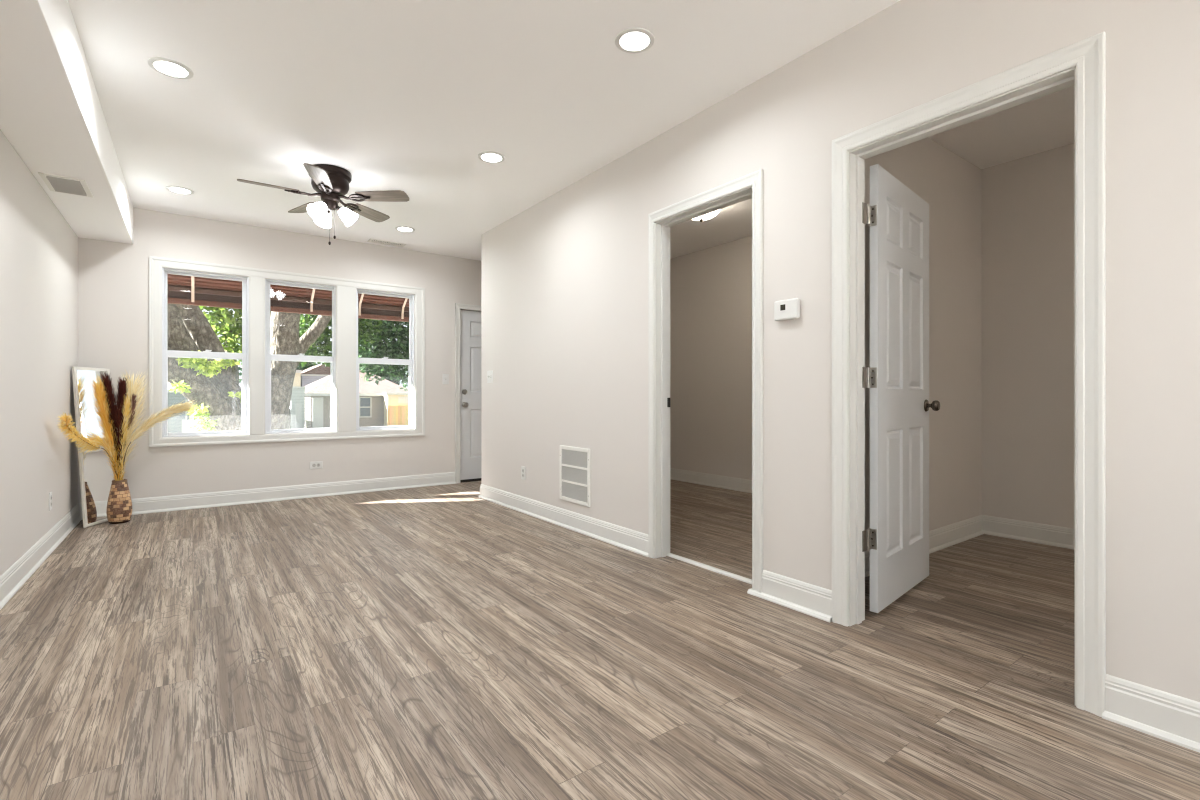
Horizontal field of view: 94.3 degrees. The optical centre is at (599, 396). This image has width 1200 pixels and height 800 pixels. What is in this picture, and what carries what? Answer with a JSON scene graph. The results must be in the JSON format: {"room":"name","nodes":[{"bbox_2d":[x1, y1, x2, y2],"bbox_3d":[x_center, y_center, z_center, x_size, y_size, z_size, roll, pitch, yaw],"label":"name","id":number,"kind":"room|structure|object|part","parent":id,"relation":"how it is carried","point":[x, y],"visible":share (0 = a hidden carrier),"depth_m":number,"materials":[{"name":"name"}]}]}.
{"room":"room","nodes":[
{"label":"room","id":0,"kind":"room"},
{"bbox_2d":[0,129,77,575],"bbox_3d":[-1.525,-0.298,0.714,0.120,2.596,9.593,0,0,-36],"label":"wall","id":1,"kind":"structure","parent":0,"point":[39,247],"depth_m":3.25,"materials":[{"name":"grey paint"}]},
{"bbox_2d":[0,503,81,609],"bbox_3d":[-1.461,0.934,0.748,0.024,0.132,9.333,0,0,-36],"label":"baseboard","id":2,"kind":"structure","parent":1,"relation":"attached to","point":[16,575],"depth_m":3.21,"materials":[{"name":"white paint"}]},
{"bbox_2d":[49,491,51,510],"bbox_3d":[-3.571,0.682,3.620,0.009,0.116,0.072,0,0,-36],"label":"wall outlet","id":3,"kind":"object","parent":1,"relation":"attached to","point":[50,493],"visible":1,"depth_m":3.60,"materials":[{"name":"white plastic"}]},
{"bbox_2d":[0,0,132,243],"bbox_3d":[-1.332,-1.440,0.843,0.344,0.311,9.333,0,0,-36],"label":"ceiling","id":4,"kind":"structure","parent":0,"point":[52,115],"depth_m":2.60,"materials":[{"name":"white paint"}]},
{"bbox_2d":[38,172,92,197],"bbox_3d":[-3.243,-1.278,3.389,0.200,0.014,0.345,0,0,-36],"label":"ceiling vent","id":5,"kind":"object","parent":4,"relation":"in","point":[55,183],"visible":1,"depth_m":3.36,"materials":[{"name":"white metal"}]},
{"bbox_2d":[78,208,480,502],"bbox_3d":[-2.463,-0.298,5.883,4.470,2.596,0.140,0,0,-36],"label":"wall","id":6,"kind":"structure","parent":0,"point":[113,277],"depth_m":5.25,"materials":[{"name":"grey paint"}]},
{"bbox_2d":[79,472,455,519],"bbox_3d":[-2.937,0.934,5.435,3.176,0.132,0.024,0,0,-36],"label":"baseboard","id":7,"kind":"structure","parent":6,"relation":"attached to","point":[257,495],"depth_m":5.34,"materials":[{"name":"white paint"}]},
{"bbox_2d":[149,256,424,446],"bbox_3d":[-2.938,-0.381,5.517,2.376,1.633,0.151,0,0,-36],"label":"window","id":8,"kind":"structure","parent":6,"relation":"in","point":[244,356],"depth_m":5.23,"materials":[{"name":"white plastic"}]},
{"bbox_3d":[-3.568,-0.028,5.055,0.610,0.748,0.032,0,0,-36],"label":"sash","id":9,"kind":"part","parent":8,"relation":"part of","materials":[{"name":"glass"}]},
{"bbox_3d":[-3.588,-0.723,5.083,0.610,0.757,0.032,0,0,-36],"label":"sash","id":10,"kind":"part","parent":8,"relation":"part of","materials":[{"name":"white plastic"}]},
{"bbox_2d":[168,274,408,321],"bbox_3d":[-3.220,-1.180,5.808,3.860,0.544,0.624,0,0,-36],"label":"awning","id":11,"kind":"object","parent":6,"relation":"attached to","point":[185,290],"visible":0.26,"depth_m":5.99,"materials":[{"name":"brown"}]},
{"bbox_3d":[-3.390,-1.053,6.032,3.850,0.046,0.030,0,0,-36],"label":"rail","id":12,"kind":"part","parent":11,"relation":"part of","materials":[{"name":"brown"}]},
{"bbox_3d":[-3.397,-0.935,6.042,3.850,0.054,0.038,0,0,-36],"label":"rail","id":13,"kind":"part","parent":11,"relation":"part of","materials":[{"name":"brown"}]},
{"bbox_2d":[265,279,335,433],"bbox_3d":[-2.967,-0.378,5.516,0.619,1.475,0.118,0,0,-36],"label":"window","id":14,"kind":"structure","parent":6,"relation":"in","point":[269,357],"depth_m":5.46,"materials":[{"name":"white plastic"}]},
{"bbox_3d":[-2.977,-0.723,5.530,0.591,0.757,0.032,0,0,-36],"label":"sash","id":15,"kind":"part","parent":14,"relation":"part of","materials":[{"name":"white plastic"}]},
{"bbox_3d":[-2.957,-0.028,5.503,0.591,0.748,0.032,0,0,-36],"label":"sash","id":16,"kind":"part","parent":14,"relation":"part of","materials":[{"name":"white plastic"}]},
{"bbox_3d":[-2.994,-0.018,5.553,0.591,0.728,0.008,0,0,-36],"label":"screen frame","id":17,"kind":"part","parent":14,"relation":"part of","materials":[{"name":"white plastic"}]},
{"bbox_2d":[310,461,322,468],"bbox_3d":[-2.819,0.686,5.531,0.116,0.072,0.009,0,0,-36],"label":"wall outlet","id":18,"kind":"object","parent":6,"relation":"attached to","point":[318,464],"visible":1,"depth_m":5.53,"materials":[{"name":"white plastic"}]},
{"bbox_2d":[356,289,413,430],"bbox_3d":[-2.320,-0.378,5.989,0.604,1.475,0.118,0,0,-36],"label":"window","id":19,"kind":"structure","parent":6,"relation":"in","point":[410,362],"depth_m":6.04,"materials":[{"name":"white plastic"}]},
{"bbox_3d":[-2.330,-0.723,6.003,0.576,0.757,0.032,0,0,-36],"label":"sash","id":20,"kind":"part","parent":19,"relation":"part of","materials":[{"name":"white plastic"}]},
{"bbox_3d":[-2.310,-0.028,5.976,0.576,0.748,0.032,0,0,-36],"label":"sash","id":21,"kind":"part","parent":19,"relation":"part of","materials":[{"name":"white plastic"}]},
{"bbox_3d":[-2.347,-0.018,6.026,0.576,0.728,0.008,0,0,-36],"label":"screen frame","id":22,"kind":"part","parent":19,"relation":"part of","materials":[{"name":"white plastic"}]},
{"bbox_2d":[443,374,448,383],"bbox_3d":[-1.747,-0.194,6.310,0.072,0.116,0.018,0,0,-36],"label":"light switch","id":23,"kind":"object","parent":6,"relation":"attached to","point":[445,376],"visible":1,"depth_m":6.31,"materials":[{"name":"white plastic"}]},
{"bbox_2d":[455,303,480,482],"bbox_3d":[-1.314,-0.032,6.706,0.940,2.064,0.149,0,0,-36],"label":"door frame","id":24,"kind":"structure","parent":6,"relation":"attached to","point":[458,306],"depth_m":6.38,"materials":[{"name":"white paint"}]},
{"bbox_2d":[460,310,480,481],"bbox_3d":[-1.292,-0.003,6.676,0.812,1.994,0.110,0,0,-36],"label":"door","id":25,"kind":"structure","parent":6,"relation":"in","point":[470,321],"depth_m":6.53,"materials":[{"name":"white paint"}]},
{"bbox_2d":[68,0,899,260],"bbox_3d":[0.279,-1.688,2.033,4.590,0.184,9.593,0,0,-36],"label":"ceiling","id":26,"kind":"structure","parent":0,"point":[406,96],"depth_m":2.91,"materials":[{"name":"white paint"}]},
{"bbox_2d":[147,57,193,78],"bbox_3d":[-2.088,-1.592,2.710,0.178,0.008,0.178,0,0,-36],"label":"recessed light","id":27,"kind":"object","parent":26,"relation":"in","point":[168,67],"visible":1,"depth_m":2.70,"materials":[{"name":"white plastic"}]},
{"bbox_2d":[165,186,193,194],"bbox_3d":[-3.252,-1.592,4.311,0.178,0.008,0.178,0,0,-36],"label":"recessed light","id":28,"kind":"object","parent":26,"relation":"in","point":[176,189],"visible":1,"depth_m":4.31,"materials":[{"name":"white"}]},
{"bbox_2d":[237,163,408,244],"bbox_3d":[-1.951,-1.330,3.943,1.043,0.532,1.077,0,0,-36],"label":"ceiling fan","id":29,"kind":"object","parent":26,"relation":"hanging from","point":[330,182],"visible":1,"depth_m":3.92,"materials":[{"name":"brown metal"}]},
{"bbox_3d":[-2.232,-1.418,3.748,0.358,0.036,0.130,0,0,-34],"label":"blade","id":30,"kind":"part","parent":29,"relation":"part of","materials":[{"name":"wood"}]},
{"bbox_3d":[-2.218,-1.418,4.194,0.358,0.036,0.130,0,0,38],"label":"blade","id":31,"kind":"part","parent":29,"relation":"part of","materials":[{"name":"wood"}]},
{"bbox_3d":[-1.947,-1.284,3.839,0.130,0.132,0.126,0,0,-36],"label":"lamp shade","id":32,"kind":"part","parent":29,"relation":"part of","materials":[{"name":"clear glass"}]},
{"bbox_3d":[-1.813,-1.418,3.597,0.130,0.036,0.358,0,0,-16],"label":"blade","id":33,"kind":"part","parent":29,"relation":"part of","materials":[{"name":"wood"}]},
{"bbox_3d":[-2.007,-1.284,4.040,0.118,0.132,0.133,0,0,-36],"label":"lamp shade","id":34,"kind":"part","parent":29,"relation":"part of","materials":[{"name":"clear glass"}]},
{"bbox_3d":[-1.906,-1.216,3.924,0.002,0.250,0.002,0,0,-36],"label":"pull chain","id":35,"kind":"part","parent":29,"relation":"part of","materials":[{"name":"brown metal"}]},
{"bbox_3d":[-1.799,-1.284,3.988,0.133,0.132,0.116,0,0,-36],"label":"lamp shade","id":36,"kind":"part","parent":29,"relation":"part of","materials":[{"name":"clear glass"}]},
{"bbox_3d":[-1.790,-1.418,4.318,0.130,0.036,0.358,0,0,20],"label":"blade","id":37,"kind":"part","parent":29,"relation":"part of","materials":[{"name":"wood"}]},
{"bbox_3d":[-1.540,-1.418,3.949,0.358,0.036,0.130,0,0,2],"label":"blade","id":38,"kind":"part","parent":29,"relation":"part of","materials":[{"name":"wood"}]},
{"bbox_2d":[367,238,405,246],"bbox_3d":[-2.215,-1.589,5.789,0.360,0.014,0.130,0,0,-36],"label":"ceiling vent","id":39,"kind":"object","parent":26,"relation":"in","point":[370,239],"visible":1,"depth_m":5.77,"materials":[{"name":"white metal"}]},
{"bbox_2d":[395,226,414,231],"bbox_3d":[-1.862,-1.592,5.317,0.178,0.008,0.178,0,0,-36],"label":"recessed light","id":40,"kind":"object","parent":26,"relation":"in","point":[399,228],"visible":1,"depth_m":5.31,"materials":[{"name":"white"}]},
{"bbox_2d":[478,151,504,162],"bbox_3d":[-0.724,-1.592,3.717,0.178,0.008,0.178,0,0,-36],"label":"recessed light","id":41,"kind":"object","parent":26,"relation":"in","point":[487,156],"visible":1,"depth_m":3.71,"materials":[{"name":"white"}]},
{"bbox_2d":[615,27,653,52],"bbox_3d":[0.155,-1.592,2.498,0.178,0.008,0.178,0,0,-36],"label":"recessed light","id":42,"kind":"object","parent":26,"relation":"in","point":[635,39],"visible":1,"depth_m":2.49,"materials":[{"name":"white"}]},
{"bbox_2d":[0,479,1199,799],"bbox_3d":[0.706,1.060,2.346,5.650,0.120,9.593,0,0,-36],"label":"floor","id":43,"kind":"structure","parent":0,"point":[438,642],"depth_m":2.04,"materials":[{"name":"brown wood"}]},
{"bbox_2d":[72,367,116,527],"bbox_3d":[-3.973,0.388,4.395,0.103,1.223,0.350,0,0,-6],"label":"leaning mirror","id":44,"kind":"object","parent":43,"relation":"on","point":[95,472],"visible":0.68,"depth_m":4.33,"materials":[{"name":"white mirror"}]},
{"bbox_2d":[106,479,131,523],"bbox_3d":[-3.802,0.832,4.405,0.156,0.337,0.156,0,0,-36],"label":"floor vase","id":45,"kind":"object","parent":43,"relation":"on","point":[119,504],"visible":0.98,"depth_m":4.36,"materials":[{"name":"tile"}]},
{"bbox_2d":[57,412,116,474],"bbox_3d":[-3.654,0.476,3.957,0.130,0.748,0.939,0,0,-26],"label":"stem","id":46,"kind":"object","parent":45,"relation":"in","point":[66,424],"visible":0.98,"depth_m":3.77,"materials":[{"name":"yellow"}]},
{"bbox_2d":[74,431,116,473],"bbox_3d":[-3.812,0.550,4.234,0.146,0.601,0.346,0,0,1],"label":"stem","id":47,"kind":"object","parent":45,"relation":"in","point":[98,441],"visible":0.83,"depth_m":4.22,"materials":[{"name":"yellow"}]},
{"bbox_2d":[93,375,114,451],"bbox_3d":[-3.864,0.340,4.375,0.206,1.021,0.153,0,0,-4],"label":"stem","id":48,"kind":"object","parent":45,"relation":"in","point":[96,375],"visible":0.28,"depth_m":4.36,"materials":[{"name":"brown plant"}]},
{"bbox_2d":[91,379,122,480],"bbox_3d":[-3.812,0.357,4.316,0.142,0.986,0.221,0,0,29],"label":"stem","id":49,"kind":"object","parent":45,"relation":"in","point":[99,394],"visible":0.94,"depth_m":4.29,"materials":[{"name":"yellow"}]},
{"bbox_2d":[99,372,121,466],"bbox_3d":[-3.820,0.325,4.352,0.156,1.051,0.108,0,0,-36],"label":"stem","id":50,"kind":"object","parent":45,"relation":"in","point":[107,380],"visible":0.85,"depth_m":4.34,"materials":[{"name":"brown plant"}]},
{"bbox_2d":[114,377,127,473],"bbox_3d":[-3.757,0.347,4.369,0.104,1.005,0.118,0,0,-36],"label":"stem","id":51,"kind":"object","parent":45,"relation":"in","point":[122,388],"visible":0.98,"depth_m":4.34,"materials":[{"name":"brown plant"}]},
{"bbox_2d":[118,393,131,479],"bbox_3d":[-3.744,0.413,4.384,0.112,0.874,0.135,0,0,-36],"label":"stem","id":52,"kind":"object","parent":45,"relation":"in","point":[126,406],"visible":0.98,"depth_m":4.37,"materials":[{"name":"brown"}]},
{"bbox_2d":[116,372,149,462],"bbox_3d":[-3.763,0.318,4.484,0.289,1.064,0.269,0,0,-36],"label":"stem","id":53,"kind":"object","parent":45,"relation":"in","point":[132,388],"visible":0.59,"depth_m":4.46,"materials":[{"name":"brown plant"}]},
{"bbox_2d":[128,394,137,428],"bbox_3d":[-3.739,0.413,4.427,0.122,0.873,0.062,0,0,8],"label":"stem","id":54,"kind":"object","parent":45,"relation":"in","point":[133,405],"visible":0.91,"depth_m":4.42,"materials":[{"name":"brown plant"}]},
{"bbox_2d":[123,399,196,465],"bbox_3d":[-3.544,0.434,4.474,0.522,0.832,0.125,0,0,-24],"label":"stem","id":55,"kind":"object","parent":45,"relation":"in","point":[183,407],"visible":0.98,"depth_m":4.47,"materials":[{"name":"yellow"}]},
{"bbox_2d":[667,553,751,583],"bbox_3d":[0.651,0.993,3.201,0.040,0.014,0.748,0,0,-36],"label":"threshold","id":56,"kind":"object","parent":43,"relation":"on","point":[741,578],"visible":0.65,"depth_m":3.20,"materials":[{"name":"white paint"}]},
{"bbox_2d":[481,0,1199,701],"bbox_3d":[1.337,-0.298,2.175,0.120,2.596,8.334,0,0,-36],"label":"wall","id":57,"kind":"structure","parent":0,"point":[564,279],"depth_m":2.52,"materials":[{"name":"grey paint"}]},
{"bbox_2d":[487,371,492,382],"bbox_3d":[-1.059,-0.185,5.333,0.018,0.116,0.116,0,0,-36],"label":"light switch","id":58,"kind":"object","parent":57,"relation":"attached to","point":[489,373],"visible":1,"depth_m":5.33,"materials":[{"name":"white plastic"}]},
{"bbox_2d":[521,466,525,479],"bbox_3d":[-0.661,0.663,4.797,0.009,0.116,0.072,0,0,-36],"label":"wall outlet","id":59,"kind":"object","parent":57,"relation":"attached to","point":[523,469],"visible":1,"depth_m":4.79,"materials":[{"name":"white plastic"}]},
{"bbox_2d":[478,484,647,556],"bbox_3d":[-0.445,0.934,4.490,0.024,0.132,2.542,0,0,-36],"label":"baseboard","id":60,"kind":"structure","parent":57,"relation":"attached to","point":[634,541],"depth_m":4.15,"materials":[{"name":"white paint"}]},
{"bbox_2d":[560,445,589,506],"bbox_3d":[-0.192,0.588,4.154,0.012,0.417,0.404,0,0,-36],"label":"air vent","id":61,"kind":"object","parent":57,"relation":"in","point":[574,461],"visible":1,"depth_m":4.14,"materials":[{"name":"white metal"}]},
{"bbox_3d":[-0.192,0.464,4.154,0.008,0.111,0.348,0,0,-36],"label":"louver panel","id":62,"kind":"part","parent":61,"relation":"part of","materials":[{"name":"grey metal"}]},
{"bbox_3d":[-0.192,0.588,4.154,0.008,0.104,0.348,0,0,-36],"label":"louver panel","id":63,"kind":"part","parent":61,"relation":"part of","materials":[{"name":"grey metal"}]},
{"bbox_3d":[-0.192,0.712,4.154,0.008,0.111,0.348,0,0,-36],"label":"louver panel","id":64,"kind":"part","parent":61,"relation":"part of","materials":[{"name":"grey metal"}]},
{"bbox_2d":[648,169,763,592],"bbox_3d":[0.609,-0.070,3.171,0.158,2.140,0.888,0,0,-36],"label":"door frame","id":65,"kind":"structure","parent":57,"relation":"attached to","point":[749,186],"depth_m":3.43,"materials":[{"name":"white paint"}]},
{"bbox_2d":[774,298,799,320],"bbox_3d":[0.892,-0.412,2.656,0.030,0.096,0.132,0,0,-36],"label":"thermostat","id":66,"kind":"object","parent":57,"relation":"attached to","point":[788,309],"visible":1,"depth_m":2.64,"materials":[{"name":"white plastic"}]},
{"bbox_2d":[747,570,831,622],"bbox_3d":[0.909,0.934,2.637,0.024,0.132,0.412,0,0,-36],"label":"baseboard","id":67,"kind":"object","parent":57,"relation":"attached to","point":[818,599],"visible":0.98,"depth_m":2.61,"materials":[{"name":"white paint"}]},
{"bbox_2d":[862,164,939,612],"bbox_3d":[1.480,-0.034,2.752,0.838,2.020,0.167,0,0,-44],"label":"door","id":68,"kind":"structure","parent":57,"relation":"in","point":[896,539],"depth_m":2.69,"materials":[{"name":"white paint"}]},
{"bbox_3d":[1.775,0.051,2.961,0.057,0.057,0.056,0,0,-44],"label":"knob","id":69,"kind":"part","parent":68,"relation":"part of","materials":[{"name":"brown metal"}]},
{"bbox_2d":[832,31,1105,716],"bbox_3d":[1.359,-0.067,2.144,0.158,2.134,0.915,0,0,-36],"label":"door frame","id":70,"kind":"structure","parent":57,"relation":"attached to","point":[1081,64],"depth_m":1.91,"materials":[{"name":"white paint"}]},
{"bbox_2d":[1102,674,1199,752],"bbox_3d":[2.654,0.934,0.253,0.024,0.132,3.675,0,0,-36],"label":"baseboard","id":71,"kind":"structure","parent":57,"relation":"attached to","point":[1172,718],"depth_m":1.65,"materials":[{"name":"white paint"}]},
{"bbox_2d":[670,143,1074,528],"bbox_3d":[3.310,-0.330,3.470,0.120,2.660,8.334,0,0,-36],"label":"wall","id":72,"kind":"structure","parent":0,"point":[1028,202],"depth_m":3.97,"materials":[{"name":"grey paint"}]},
{"bbox_2d":[670,468,751,492],"bbox_3d":[1.752,0.934,5.478,0.024,0.132,3.254,0,0,-36],"label":"baseboard","id":73,"kind":"structure","parent":72,"relation":"attached to","point":[731,483],"depth_m":6.17,"materials":[{"name":"white paint"}]},
{"bbox_2d":[982,515,1074,549],"bbox_3d":[4.212,0.934,2.114,0.024,0.132,4.840,0,0,-36],"label":"baseboard","id":74,"kind":"structure","parent":72,"relation":"attached to","point":[1064,537],"depth_m":3.83,"materials":[{"name":"white paint"}]},
{"bbox_2d":[670,86,1074,258],"bbox_3d":[2.407,-1.720,2.810,2.357,0.120,8.334,0,0,-36],"label":"ceiling","id":75,"kind":"structure","parent":0,"point":[1045,123],"depth_m":3.64,"materials":[{"name":"white paint"}]},
{"bbox_2d":[692,210,719,221],"bbox_3d":[0.873,-1.576,4.771,0.332,0.168,0.340,0,0,-36],"label":"bowl light","id":76,"kind":"object","parent":75,"relation":"attached to","point":[712,214],"visible":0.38,"depth_m":4.74,"materials":[{"name":"white glass"}]},
{"bbox_2d":[865,137,983,576],"bbox_3d":[1.862,-0.330,3.453,2.237,2.660,0.144,0,0,-36],"label":"wall","id":77,"kind":"structure","parent":0,"point":[951,185],"depth_m":3.76,"materials":[{"name":"grey paint"}]},
{"label":"outside","id":78,"kind":"structure","parent":0,"visible":0},
{"bbox_3d":[-20.344,2.550,44.757,100.000,0.200,83.727,0,0,-36],"label":"ground","id":79,"kind":"structure","parent":78,"visible":0},
{"bbox_2d":[168,382,241,432],"bbox_3d":[-25.665,0.425,35.432,5.800,4.050,9.500,0,0,-36],"label":"house","id":80,"kind":"structure","parent":79,"relation":"on","point":[182,423],"depth_m":31.76,"materials":[{"name":"white"}]},
{"bbox_3d":[-23.006,1.900,32.049,1.700,1.100,0.900,0,0,-36],"label":"porch rail","id":81,"kind":"part","parent":80,"relation":"part of","materials":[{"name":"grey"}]},
{"bbox_2d":[199,306,270,383],"bbox_3d":[-10.374,-0.604,15.674,3.889,6.135,2.631,0,0,-36],"label":"leafy tree","id":82,"kind":"object","parent":79,"relation":"on","point":[228,327],"visible":0.2,"depth_m":15.12,"materials":[{"name":"green plant"}]},
{"bbox_2d":[168,303,331,431],"bbox_3d":[-5.185,-1.197,8.199,4.970,7.617,2.155,0,0,-36],"label":"shade tree","id":83,"kind":"object","parent":79,"relation":"on","point":[213,386],"visible":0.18,"depth_m":7.65,"materials":[{"name":"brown plant"}]},
{"bbox_2d":[238,353,320,383],"bbox_3d":[-33.577,-1.937,58.578,8.218,8.824,4.703,0,0,-36],"label":"leafy tree","id":84,"kind":"object","parent":79,"relation":"on","point":[307,366],"visible":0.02,"depth_m":58.70,"materials":[{"name":"green plant"}]},
{"bbox_2d":[293,370,301,386],"bbox_3d":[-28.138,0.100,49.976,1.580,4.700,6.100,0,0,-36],"label":"house","id":85,"kind":"structure","parent":79,"relation":"on","point":[297,380],"depth_m":47.88,"materials":[{"name":"beige"}]},
{"bbox_2d":[290,386,305,428],"bbox_3d":[-20.559,0.905,37.741,0.950,3.090,1.320,0,0,-36],"label":"shed","id":86,"kind":"object","parent":79,"relation":"on","point":[297,405],"visible":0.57,"depth_m":37.23,"materials":[{"name":"white"}]},
{"bbox_3d":[-20.178,1.475,37.246,0.400,1.950,0.050,0,0,-36],"label":"shed door","id":87,"kind":"part","parent":86,"relation":"part of","materials":[{"name":"grey"}]},
{"bbox_2d":[301,364,329,386],"bbox_3d":[-26.544,-0.275,53.404,5.000,5.450,6.450,0,0,-36],"label":"gabled house","id":88,"kind":"structure","parent":79,"relation":"on","point":[310,375],"depth_m":50.28,"materials":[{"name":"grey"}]},
{"bbox_2d":[285,314,384,428],"bbox_3d":[-10.412,-0.912,21.533,4.345,6.785,3.301,0,0,-36],"label":"leafy tree","id":89,"kind":"object","parent":79,"relation":"on","point":[306,321],"visible":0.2,"depth_m":21.03,"materials":[{"name":"green plant"}]},
{"bbox_3d":[-10.412,-2.653,21.533,4.345,3.304,3.301,0,0,-36],"label":"crown","id":90,"kind":"part","parent":89,"relation":"part of","materials":[{"name":"green plant"}]},
{"bbox_2d":[304,370,407,427],"bbox_3d":[-20.038,0.175,44.763,7.900,4.550,9.080,0,0,-36],"label":"bungalow","id":91,"kind":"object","parent":79,"relation":"on","point":[317,393],"visible":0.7,"depth_m":41.56,"materials":[{"name":"grey brick"}]},
{"bbox_3d":[-20.133,1.275,39.725,0.700,2.350,0.100,0,0,-36],"label":"garage door","id":92,"kind":"part","parent":91,"relation":"part of","materials":[{"name":"grey"}]},
{"bbox_3d":[-17.568,0.825,41.639,0.800,1.450,0.020,0,0,-36],"label":"pane","id":93,"kind":"part","parent":91,"relation":"part of","materials":[{"name":"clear glass"}]},
{"bbox_2d":[359,351,407,388],"bbox_3d":[-26.211,-1.728,63.881,7.943,8.427,4.830,0,0,-36],"label":"leafy tree","id":94,"kind":"object","parent":79,"relation":"on","point":[395,381],"visible":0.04,"depth_m":64.25,"materials":[{"name":"green plant"}]},
{"bbox_2d":[382,393,407,425],"bbox_3d":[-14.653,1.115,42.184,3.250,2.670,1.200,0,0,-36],"label":"garage","id":95,"kind":"structure","parent":79,"relation":"on","point":[391,399],"depth_m":41.31,"materials":[{"name":"beige"}]},
{"bbox_3d":[-14.617,0.300,41.585,0.900,0.500,0.050,0,0,-36],"label":"panel","id":96,"kind":"part","parent":95,"relation":"part of","materials":[{"name":"yellow"}]},
{"bbox_2d":[387,405,407,425],"bbox_3d":[-14.703,1.550,40.711,1.630,1.800,0.080,0,0,-36],"label":"wooden fence","id":97,"kind":"object","parent":79,"relation":"on","point":[397,415],"visible":0.68,"depth_m":40.61,"materials":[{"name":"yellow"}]},
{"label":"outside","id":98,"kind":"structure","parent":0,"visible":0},
{"bbox_3d":[-8.753,2.440,28.907,100.000,0.020,9.000,0,0,-36],"label":"street","id":99,"kind":"object","parent":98,"visible":0},
{"bbox_2d":[358,319,408,390],"bbox_3d":[-9.767,-1.247,27.772,2.920,7.434,6.370,0,0,41],"label":"leafy tree","id":100,"kind":"object","parent":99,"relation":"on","point":[399,348],"visible":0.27,"depth_m":26.84,"materials":[{"name":"green plant"}]}
]}

